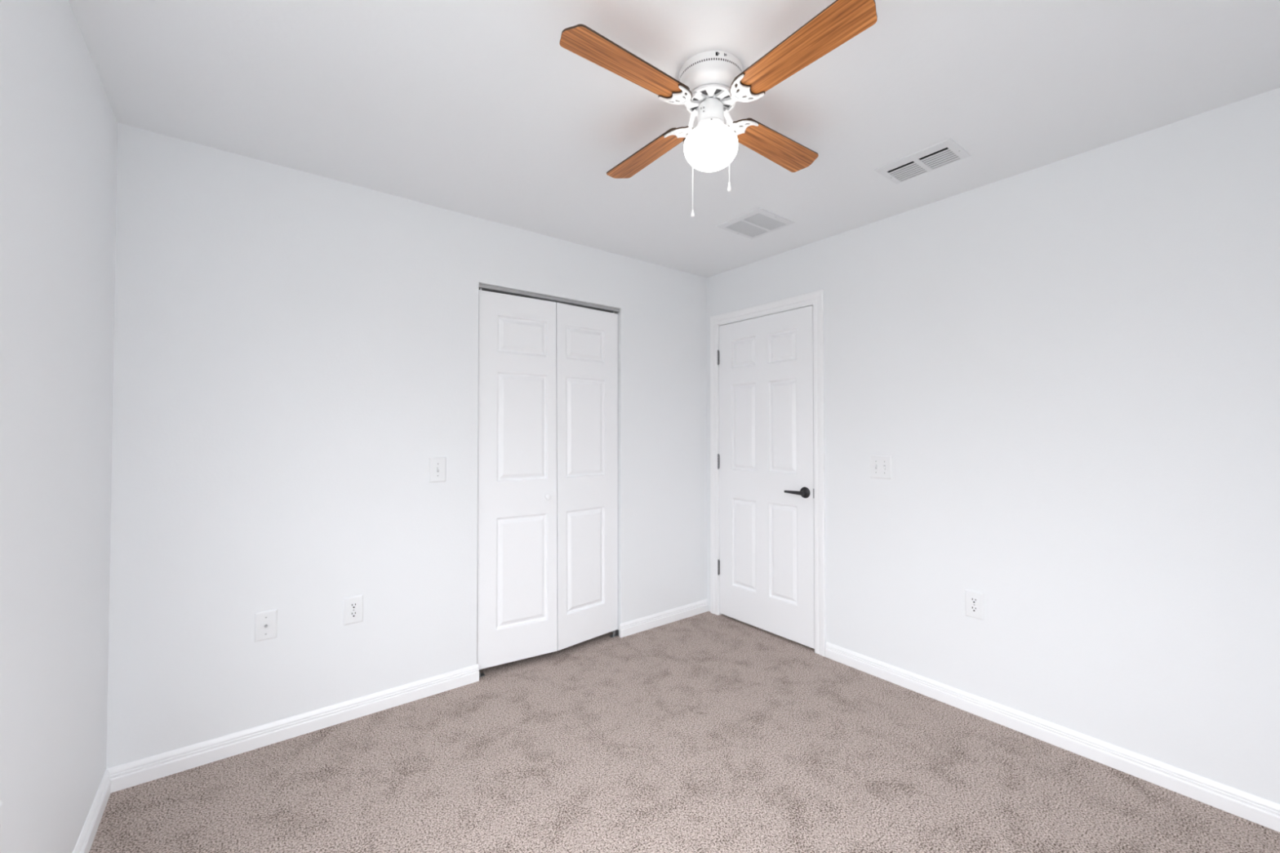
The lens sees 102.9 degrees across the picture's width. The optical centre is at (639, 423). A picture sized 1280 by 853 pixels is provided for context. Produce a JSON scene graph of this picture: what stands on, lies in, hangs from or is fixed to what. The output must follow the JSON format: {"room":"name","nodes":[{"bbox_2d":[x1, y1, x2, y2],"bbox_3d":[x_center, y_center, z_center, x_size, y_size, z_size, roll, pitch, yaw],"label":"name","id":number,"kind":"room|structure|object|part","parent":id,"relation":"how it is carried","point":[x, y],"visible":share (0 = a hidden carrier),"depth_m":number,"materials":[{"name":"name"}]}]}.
{"room":"empty bedroom","nodes":[
{"label":"empty bedroom","id":0,"kind":"room"},
{"bbox_2d":[0,0,117,852],"bbox_3d":[-1.235,0.094,0.881,0.115,2.440,3.995,1,-1,-38],"label":"wall","id":1,"kind":"structure","parent":0,"point":[59,122],"depth_m":1.28,"materials":[{"name":"white paint"}]},
{"bbox_2d":[72,768,111,852],"bbox_3d":[-0.974,1.268,0.631,0.014,0.084,3.080,1,-1,-38],"label":"baseboard","id":2,"kind":"structure","parent":1,"relation":"attached to","point":[83,845],"depth_m":1.65,"materials":[{"name":"white wood"}]},
{"bbox_2d":[106,123,706,768],"bbox_3d":[-0.752,0.127,2.848,3.065,2.440,0.115,1,-1,-38],"label":"wall","id":3,"kind":"structure","parent":0,"point":[295,350],"depth_m":2.25,"materials":[{"name":"white paint"}]},
{"bbox_2d":[253,608,277,642],"bbox_3d":[-1.557,0.841,2.125,0.077,0.120,0.017,1,-1,-38],"label":"cable jack plate","id":4,"kind":"object","parent":3,"relation":"attached to","point":[265,622],"visible":1,"depth_m":2.13,"materials":[{"name":"white plastic"}]},
{"bbox_2d":[107,663,479,792],"bbox_3d":[-1.384,1.295,2.255,1.364,0.084,0.014,1,-1,-38],"label":"baseboard","id":5,"kind":"structure","parent":3,"relation":"attached to","point":[140,771],"depth_m":2.14,"materials":[{"name":"white wood"}]},
{"bbox_2d":[343,594,363,625],"bbox_3d":[-1.305,0.848,2.326,0.079,0.124,0.009,1,-1,-38],"label":"power outlet","id":6,"kind":"object","parent":3,"relation":"attached to","point":[353,605],"visible":1,"depth_m":2.32,"materials":[{"name":"white plastic"}]},
{"bbox_2d":[349,610,358,617],"bbox_3d":[-1.305,0.868,2.326,0.034,0.029,0.009,1,-1,-38],"label":"receptacle","id":7,"kind":"object","parent":6,"relation":"attached to","point":[353,614],"depth_m":2.32,"materials":[{"name":"white plastic"}]},
{"bbox_2d":[349,602,358,608],"bbox_3d":[-1.305,0.829,2.327,0.034,0.029,0.009,1,-1,-38],"label":"receptacle","id":8,"kind":"object","parent":6,"relation":"attached to","point":[352,605],"depth_m":2.32,"materials":[{"name":"white plastic"}]},
{"bbox_2d":[428,457,446,482],"bbox_3d":[-1.012,0.231,2.559,0.083,0.124,0.019,1,-1,-38],"label":"light switch","id":9,"kind":"object","parent":3,"relation":"attached to","point":[437,465],"visible":1,"depth_m":2.56,"materials":[{"name":"white plastic"}]},
{"bbox_2d":[476,288,618,677],"bbox_3d":[-0.496,0.310,2.987,0.930,2.080,0.096,1,-1,-38],"label":"door","id":10,"kind":"structure","parent":3,"relation":"in","point":[547,576],"depth_m":2.93,"materials":[{"name":"white wood"}]},
{"bbox_3d":[-0.680,0.295,2.853,0.456,2.024,0.061,1,-1,-35],"label":"panel","id":11,"kind":"part","parent":10,"relation":"part of","materials":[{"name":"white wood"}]},
{"bbox_3d":[-0.529,0.417,2.920,0.035,0.035,0.034,1,-1,-38],"label":"knob","id":12,"kind":"part","parent":10,"relation":"part of","materials":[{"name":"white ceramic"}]},
{"bbox_3d":[-0.318,0.300,3.135,0.460,2.024,0.061,1,-1,-41],"label":"panel","id":13,"kind":"part","parent":10,"relation":"part of","materials":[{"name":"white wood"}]},
{"bbox_2d":[479,283,618,312],"bbox_3d":[-0.511,-0.737,3.025,0.929,0.019,0.040,1,-1,-38],"label":"door track","id":14,"kind":"object","parent":3,"relation":"attached to","point":[483,286],"visible":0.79,"depth_m":2.98,"materials":[{"name":"silver metal"}]},
{"bbox_2d":[619,599,708,637],"bbox_3d":[0.184,1.316,3.477,0.786,0.084,0.014,1,-1,-38],"label":"baseboard","id":15,"kind":"structure","parent":3,"relation":"attached to","point":[632,627],"depth_m":3.45,"materials":[{"name":"white wood"}]},
{"bbox_2d":[479,288,610,312],"bbox_3d":[-0.720,0.136,3.348,1.900,2.440,0.635,1,-1,-38],"label":"wall","id":16,"kind":"structure","parent":0,"point":[479,289],"depth_m":3.55,"materials":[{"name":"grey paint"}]},
{"bbox_2d":[68,0,1279,277],"bbox_3d":[0.028,-1.169,1.886,3.315,0.120,3.995,1,-1,-38],"label":"ceiling","id":17,"kind":"structure","parent":0,"point":[478,108],"depth_m":1.73,"materials":[{"name":"white paint"}]},
{"bbox_2d":[559,0,877,217],"bbox_3d":[0.225,-0.900,1.621,0.800,0.426,0.800,0,-1,7],"label":"ceiling fan","id":18,"kind":"object","parent":17,"relation":"hanging from","point":[709,86],"visible":1,"depth_m":1.53,"materials":[{"name":"brown wood"}]},
{"bbox_3d":[-0.035,-0.996,1.420,0.404,0.006,0.116,1,8,-38],"label":"fan blade","id":19,"kind":"part","parent":18,"relation":"part of","materials":[{"name":"brown wood"}]},
{"bbox_3d":[0.023,-0.988,1.883,0.116,0.006,0.404,-11,6,-37],"label":"fan blade","id":20,"kind":"part","parent":18,"relation":"part of","materials":[{"name":"brown wood"}]},
{"bbox_3d":[0.185,-0.848,1.672,0.003,0.276,0.050,0,-1,-25],"label":"pull chain","id":21,"kind":"part","parent":18,"relation":"part of","materials":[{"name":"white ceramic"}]},
{"bbox_3d":[0.225,-0.877,1.621,0.171,0.127,0.171,1,-1,-38],"label":"light globe","id":22,"kind":"part","parent":18,"relation":"part of","materials":[{"name":"white glass"}]},
{"bbox_3d":[0.225,-1.029,1.623,0.144,0.002,0.144,1,-1,-38],"label":"motor plate","id":23,"kind":"part","parent":18,"relation":"part of","materials":[{"name":"grey metal"}]},
{"bbox_3d":[0.279,-0.894,1.644,0.003,0.201,0.073,0,-1,23],"label":"pull chain","id":24,"kind":"part","parent":18,"relation":"part of","materials":[{"name":"white metal"}]},
{"bbox_3d":[0.293,-0.777,1.674,0.012,0.032,0.012,1,-1,-38],"label":"chain pull","id":25,"kind":"part","parent":18,"relation":"part of","materials":[{"name":"white plastic"}]},
{"bbox_3d":[0.485,-0.989,1.825,0.404,0.006,0.116,1,-11,-38],"label":"fan blade","id":26,"kind":"part","parent":18,"relation":"part of","materials":[{"name":"brown wood"}]},
{"bbox_3d":[0.427,-0.996,1.362,0.116,0.006,0.404,13,-9,-37],"label":"fan blade","id":27,"kind":"part","parent":18,"relation":"part of","materials":[{"name":"brown wood"}]},
{"bbox_2d":[715,207,795,239],"bbox_3d":[0.630,-1.141,2.796,0.300,0.108,0.298,1,-1,-38],"label":"ceiling vent","id":28,"kind":"object","parent":17,"relation":"in","point":[757,222],"visible":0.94,"depth_m":2.78,"materials":[{"name":"white metal"}]},
{"bbox_2d":[874,137,971,184],"bbox_3d":[1.189,-1.151,2.156,0.200,0.108,0.304,1,-1,-38],"label":"ceiling vent","id":29,"kind":"object","parent":17,"relation":"in","point":[947,152],"visible":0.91,"depth_m":2.15,"materials":[{"name":"white metal"}]},
{"bbox_2d":[88,611,1279,852],"bbox_3d":[0.027,1.381,1.843,3.315,0.100,3.995,1,-1,-38],"label":"floor","id":30,"kind":"structure","parent":0,"point":[705,732],"depth_m":1.94,"materials":[{"name":"carpet"}]},
{"bbox_2d":[706,87,1279,804],"bbox_3d":[1.282,0.128,2.842,0.135,2.440,3.995,1,-1,-38],"label":"wall","id":31,"kind":"structure","parent":0,"point":[1067,371],"depth_m":2.08,"materials":[{"name":"white paint"}]},
{"bbox_2d":[717,303,814,648],"bbox_3d":[0.824,0.314,3.364,0.171,2.086,0.806,1,-1,-38],"label":"door","id":32,"kind":"structure","parent":31,"relation":"in","point":[766,562],"depth_m":3.31,"materials":[{"name":"white wood"}]},
{"bbox_3d":[0.931,0.417,3.100,0.017,0.024,0.128,1,-1,-38],"label":"lever","id":33,"kind":"part","parent":32,"relation":"part of","materials":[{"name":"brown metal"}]},
{"bbox_3d":[0.980,0.415,3.072,0.051,0.068,0.068,1,-1,-38],"label":"handle","id":34,"kind":"part","parent":32,"relation":"part of","materials":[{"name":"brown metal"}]},
{"bbox_2d":[710,288,826,656],"bbox_3d":[0.795,0.286,3.341,0.015,2.140,0.914,1,-1,-38],"label":"door frame","id":35,"kind":"structure","parent":31,"relation":"attached to","point":[816,298],"depth_m":3.03,"materials":[{"name":"white wood"}]},
{"bbox_2d":[870,454,892,479],"bbox_3d":[1.278,0.231,2.719,0.019,0.124,0.116,1,-1,-38],"label":"light switch","id":36,"kind":"object","parent":31,"relation":"attached to","point":[880,465],"visible":1,"depth_m":2.72,"materials":[{"name":"white plastic"}]},
{"bbox_2d":[964,589,984,620],"bbox_3d":[1.550,0.839,2.366,0.009,0.124,0.079,1,-1,-38],"label":"power outlet","id":37,"kind":"object","parent":31,"relation":"attached to","point":[974,600],"visible":1,"depth_m":2.36,"materials":[{"name":"white plastic"}]},
{"bbox_2d":[969,605,978,613],"bbox_3d":[1.550,0.859,2.366,0.009,0.029,0.034,1,-1,-38],"label":"receptacle","id":38,"kind":"object","parent":37,"relation":"attached to","point":[973,609],"depth_m":2.36,"materials":[{"name":"white plastic"}]},
{"bbox_2d":[969,596,978,604],"bbox_3d":[1.550,0.820,2.367,0.009,0.029,0.034,1,-1,-38],"label":"receptacle","id":39,"kind":"object","parent":37,"relation":"attached to","point":[973,600],"depth_m":2.36,"materials":[{"name":"white plastic"}]},
{"bbox_2d":[825,641,1279,831],"bbox_3d":[1.729,1.295,2.126,0.014,0.084,2.116,1,-1,-38],"label":"baseboard","id":40,"kind":"structure","parent":31,"relation":"attached to","point":[1262,811],"depth_m":2.05,"materials":[{"name":"white wood"}]}
]}

